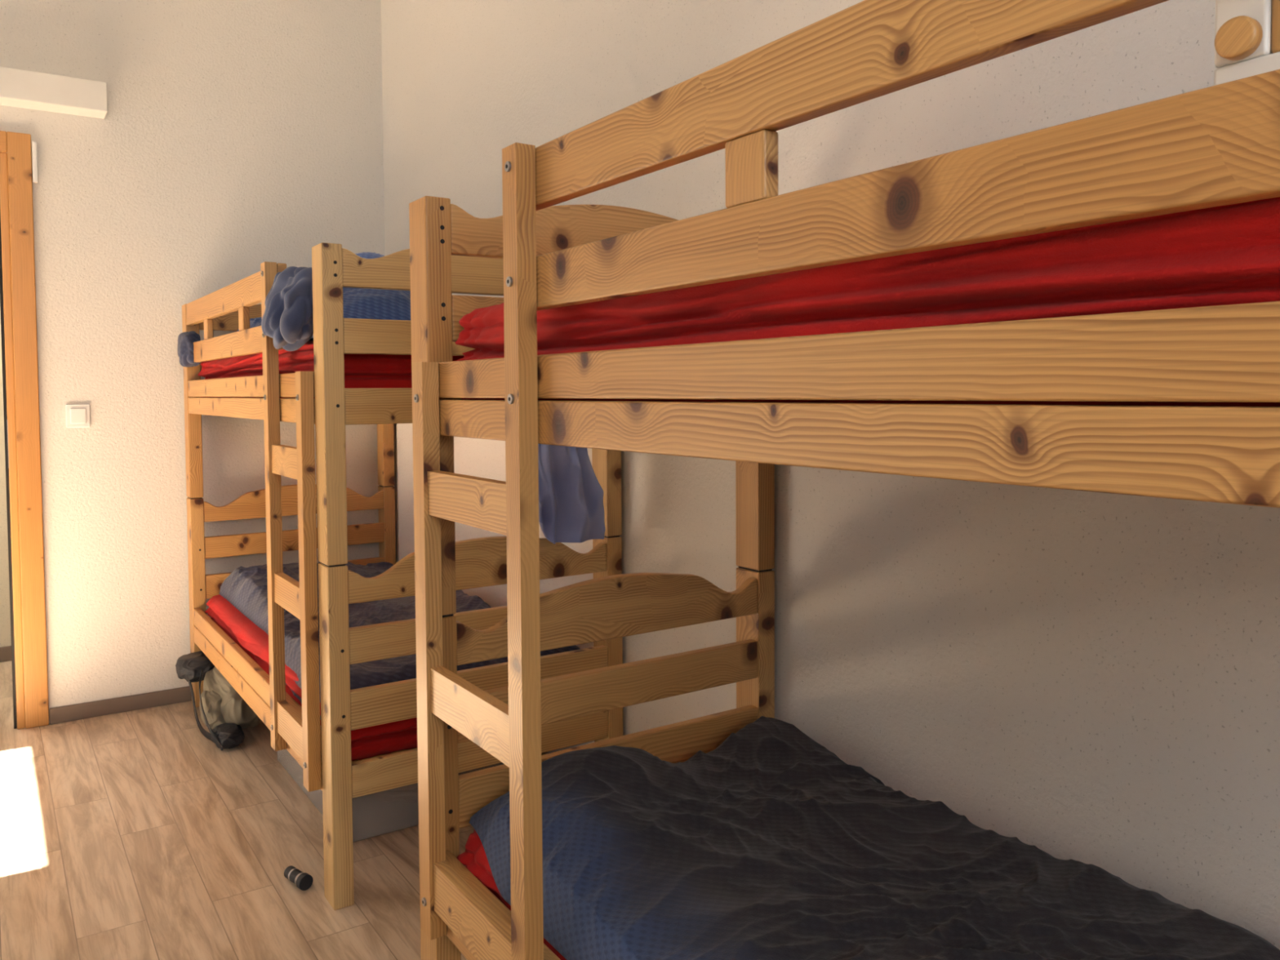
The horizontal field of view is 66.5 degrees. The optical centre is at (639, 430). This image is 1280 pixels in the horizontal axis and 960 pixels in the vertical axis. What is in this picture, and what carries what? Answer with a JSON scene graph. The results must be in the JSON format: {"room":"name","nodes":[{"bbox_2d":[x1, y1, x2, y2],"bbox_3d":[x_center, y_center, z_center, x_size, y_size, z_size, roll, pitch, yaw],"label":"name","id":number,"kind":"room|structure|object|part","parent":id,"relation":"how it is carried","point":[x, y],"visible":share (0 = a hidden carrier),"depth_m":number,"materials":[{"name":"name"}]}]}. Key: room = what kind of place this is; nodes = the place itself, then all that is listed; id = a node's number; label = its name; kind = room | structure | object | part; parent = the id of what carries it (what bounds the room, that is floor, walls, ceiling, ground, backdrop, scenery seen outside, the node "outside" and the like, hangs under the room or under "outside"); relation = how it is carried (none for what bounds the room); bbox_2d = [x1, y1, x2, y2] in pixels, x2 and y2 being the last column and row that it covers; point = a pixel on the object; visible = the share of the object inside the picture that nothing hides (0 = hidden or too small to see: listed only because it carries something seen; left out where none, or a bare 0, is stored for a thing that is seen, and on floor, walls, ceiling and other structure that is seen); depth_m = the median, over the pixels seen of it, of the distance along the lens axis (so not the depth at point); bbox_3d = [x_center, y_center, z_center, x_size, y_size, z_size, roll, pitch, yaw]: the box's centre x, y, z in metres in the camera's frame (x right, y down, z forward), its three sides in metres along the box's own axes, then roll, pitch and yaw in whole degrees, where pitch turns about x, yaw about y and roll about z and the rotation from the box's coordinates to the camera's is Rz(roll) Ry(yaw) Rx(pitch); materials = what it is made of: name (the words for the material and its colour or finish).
{"room":"hostel dormitory room","nodes":[
{"label":"hostel dormitory room","id":0,"kind":"room"},
{"bbox_2d":[0,311,11,647],"bbox_3d":[-2.876,-0.495,4.091,3.520,3.200,1.176,-2,3,-34],"label":"wall","id":1,"kind":"structure","parent":0,"point":[5,616],"depth_m":4.58,"materials":[{"name":"paint"}]},
{"bbox_2d":[0,645,11,662],"bbox_3d":[-3.106,1.056,4.511,3.220,0.070,0.014,-2,3,-34],"label":"baseboard","id":2,"kind":"structure","parent":1,"relation":"attached to","point":[5,651],"depth_m":4.59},
{"bbox_2d":[0,0,385,724],"bbox_3d":[-2.514,-0.476,3.554,3.220,3.200,0.120,-2,3,-34],"label":"wall","id":3,"kind":"structure","parent":0,"point":[233,137],"depth_m":3.89,"materials":[{"name":"paint"}]},
{"bbox_2d":[0,209,17,728],"bbox_3d":[-2.353,0.064,3.627,0.010,2.114,0.010,-2,3,-34],"label":"gasket","id":4,"kind":"object","parent":3,"relation":"attached to","point":[2,311],"visible":1,"depth_m":3.63,"materials":[{"name":"black rubber"}]},
{"bbox_2d":[0,130,48,728],"bbox_3d":[-2.732,0.023,3.419,1.072,2.216,0.148,-2,3,-34],"label":"door frame","id":5,"kind":"structure","parent":3,"relation":"attached to","point":[17,145],"depth_m":3.63,"materials":[{"name":"brown wood"}]},
{"bbox_2d":[6,419,8,468],"bbox_3d":[-2.345,0.051,3.623,0.003,0.180,0.025,-2,3,-34],"label":"strike plate","id":6,"kind":"object","parent":5,"relation":"attached to","point":[6,420],"visible":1,"depth_m":3.61,"materials":[{"name":"metal"}]},
{"bbox_2d":[31,141,38,182],"bbox_3d":[-2.248,-0.996,3.628,0.016,0.150,0.022,-2,3,-34],"label":"sensor","id":7,"kind":"object","parent":3,"relation":"attached to","point":[34,151],"visible":1,"depth_m":3.62,"materials":[{"name":"plastic"}]},
{"bbox_2d":[0,66,107,119],"bbox_3d":[-2.866,-1.188,3.146,2.020,0.180,0.120,-2,3,-34],"label":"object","id":8,"kind":"object","parent":3,"relation":"attached to","point":[19,88],"visible":1,"depth_m":3.57,"materials":[{"name":"white paint"}]},
{"bbox_2d":[65,404,90,427],"bbox_3d":[-2.149,-0.055,3.734,0.080,0.090,0.013,-2,3,-34],"label":"light switch","id":9,"kind":"object","parent":3,"relation":"attached to","point":[77,415],"visible":1,"depth_m":3.73,"materials":[{"name":"plastic"}]},
{"bbox_2d":[48,685,191,724],"bbox_3d":[-1.694,1.069,4.080,1.326,0.060,0.014,-2,3,-34],"label":"baseboard","id":10,"kind":"structure","parent":3,"relation":"attached to","point":[159,698],"depth_m":3.83,"materials":[{"name":"brown wood"}]},
{"bbox_2d":[0,660,503,959],"bbox_3d":[-1.197,1.252,1.681,3.520,0.120,7.950,-2,3,-34],"label":"floor","id":11,"kind":"structure","parent":0,"point":[130,835],"depth_m":2.67,"materials":[{"name":"laminate"}]},
{"bbox_2d":[175,650,261,751],"bbox_3d":[-1.557,0.992,3.659,0.262,0.246,0.572,-2,3,-34],"label":"backpack","id":12,"kind":"object","parent":11,"relation":"on","point":[223,710],"visible":0.77,"depth_m":3.50,"materials":[{"name":"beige fabric"}]},
{"bbox_3d":[-1.713,0.917,3.789,0.154,0.104,0.178,-2,3,-34],"label":"lid","id":13,"kind":"part","parent":12,"relation":"part of","materials":[{"name":"fabric"}]},
{"bbox_2d":[284,865,312,890],"bbox_3d":[-0.874,1.138,2.488,0.091,0.038,0.038,2,3,42],"label":"flashlight","id":14,"kind":"object","parent":11,"relation":"on","point":[303,881],"visible":1,"depth_m":2.47,"materials":[{"name":"plastic"}]},
{"bbox_2d":[182,242,622,910],"bbox_3d":[-0.953,0.309,3.351,0.871,1.628,1.938,-2,3,-34],"label":"bunk bed","id":15,"kind":"object","parent":11,"relation":"on","point":[323,752],"visible":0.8,"depth_m":2.52,"materials":[{"name":"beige wood"}]},
{"bbox_2d":[177,330,200,367],"bbox_3d":[-1.749,-0.315,3.793,0.084,0.139,0.187,-2,3,-27],"label":"towel","id":16,"kind":"object","parent":15,"relation":"on","point":[186,340],"visible":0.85,"depth_m":3.72,"materials":[{"name":"fabric"}]},
{"bbox_2d":[261,266,313,351],"bbox_3d":[-0.897,-0.315,2.525,0.152,0.216,0.222,-2,3,-34],"label":"towel","id":17,"kind":"object","parent":15,"relation":"on","point":[287,318],"visible":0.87,"depth_m":2.46,"materials":[{"name":"blue fabric"}]},
{"bbox_2d":[204,594,417,760],"bbox_3d":[-0.937,0.744,3.384,0.802,0.160,1.750,-2,3,-34],"label":"mattress","id":18,"kind":"object","parent":15,"relation":"on","point":[387,738],"visible":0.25,"depth_m":2.82,"materials":[{"name":"red fabric"}]},
{"bbox_2d":[219,561,580,719],"bbox_3d":[-0.919,0.657,3.373,0.791,0.260,1.701,-2,3,-34],"label":"duvet","id":19,"kind":"object","parent":18,"relation":"on","point":[246,588],"visible":0.32,"depth_m":3.26,"materials":[{"name":"fabric"}]},
{"bbox_2d":[197,340,464,398],"bbox_3d":[-0.939,-0.177,3.351,0.796,0.197,1.750,-2,3,-34],"label":"mattress","id":20,"kind":"object","parent":15,"relation":"on","point":[361,371],"visible":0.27,"depth_m":2.55,"materials":[{"name":"red fabric"}]},
{"bbox_2d":[236,252,410,341],"bbox_3d":[-0.929,-0.397,3.315,0.738,0.250,1.708,-2,3,-34],"label":"blanket","id":21,"kind":"object","parent":20,"relation":"on","point":[357,303],"visible":0.05,"depth_m":2.54,"materials":[{"name":"blue fabric"}]},
{"bbox_2d":[537,444,605,543],"bbox_3d":[-0.214,0.086,2.640,0.256,0.439,0.119,-2,3,-34],"label":"hanging towel","id":22,"kind":"object","parent":15,"relation":"hanging from","point":[571,508],"visible":0.4,"depth_m":2.63,"materials":[{"name":"blue fabric"}]},
{"bbox_2d":[366,769,472,803],"bbox_3d":[-0.803,1.046,3.164,0.564,0.163,0.784,-2,3,-34],"label":"storage box","id":23,"kind":"object","parent":11,"relation":"on","point":[409,793],"visible":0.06,"depth_m":2.90,"materials":[{"name":"grey plastic"}]},
{"bbox_2d":[408,0,1279,959],"bbox_3d":[0.448,0.383,1.272,0.871,1.628,1.948,-2,3,-34],"label":"bunk bed","id":24,"kind":"object","parent":11,"relation":"on","point":[1217,145],"visible":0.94,"depth_m":1.03,"materials":[{"name":"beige wood"}]},
{"bbox_2d":[457,829,566,959],"bbox_3d":[0.467,0.818,1.299,0.794,0.161,1.783,-2,3,-34],"label":"mattress","id":25,"kind":"object","parent":24,"relation":"on","point":[474,858],"visible":0.11,"depth_m":1.73,"materials":[{"name":"red fabric"}]},
{"bbox_2d":[468,715,1279,959],"bbox_3d":[0.464,0.704,1.306,0.790,0.186,1.723,-2,3,-34],"label":"duvet","id":26,"kind":"object","parent":25,"relation":"on","point":[765,843],"visible":0.97,"depth_m":1.53,"materials":[{"name":"blue fabric"}]},
{"bbox_2d":[454,196,1279,406],"bbox_3d":[0.460,-0.108,1.270,0.790,0.208,1.773,-2,3,-34],"label":"mattress","id":27,"kind":"object","parent":24,"relation":"on","point":[1225,255],"visible":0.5,"depth_m":0.85,"materials":[{"name":"red fabric"}]},
{"bbox_2d":[381,0,1279,949],"bbox_3d":[0.630,-0.430,1.901,0.150,3.200,6.374,-2,3,-34],"label":"wall","id":28,"kind":"structure","parent":0,"point":[1088,677],"depth_m":1.86,"materials":[{"name":"paint"}]},
{"bbox_2d":[1213,0,1279,85],"bbox_3d":[0.478,-0.399,0.525,0.026,0.351,0.320,-2,3,-34],"label":"peg rack","id":29,"kind":"object","parent":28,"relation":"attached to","point":[1247,32],"visible":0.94,"depth_m":0.64,"materials":[{"name":"white paint"}]}
]}

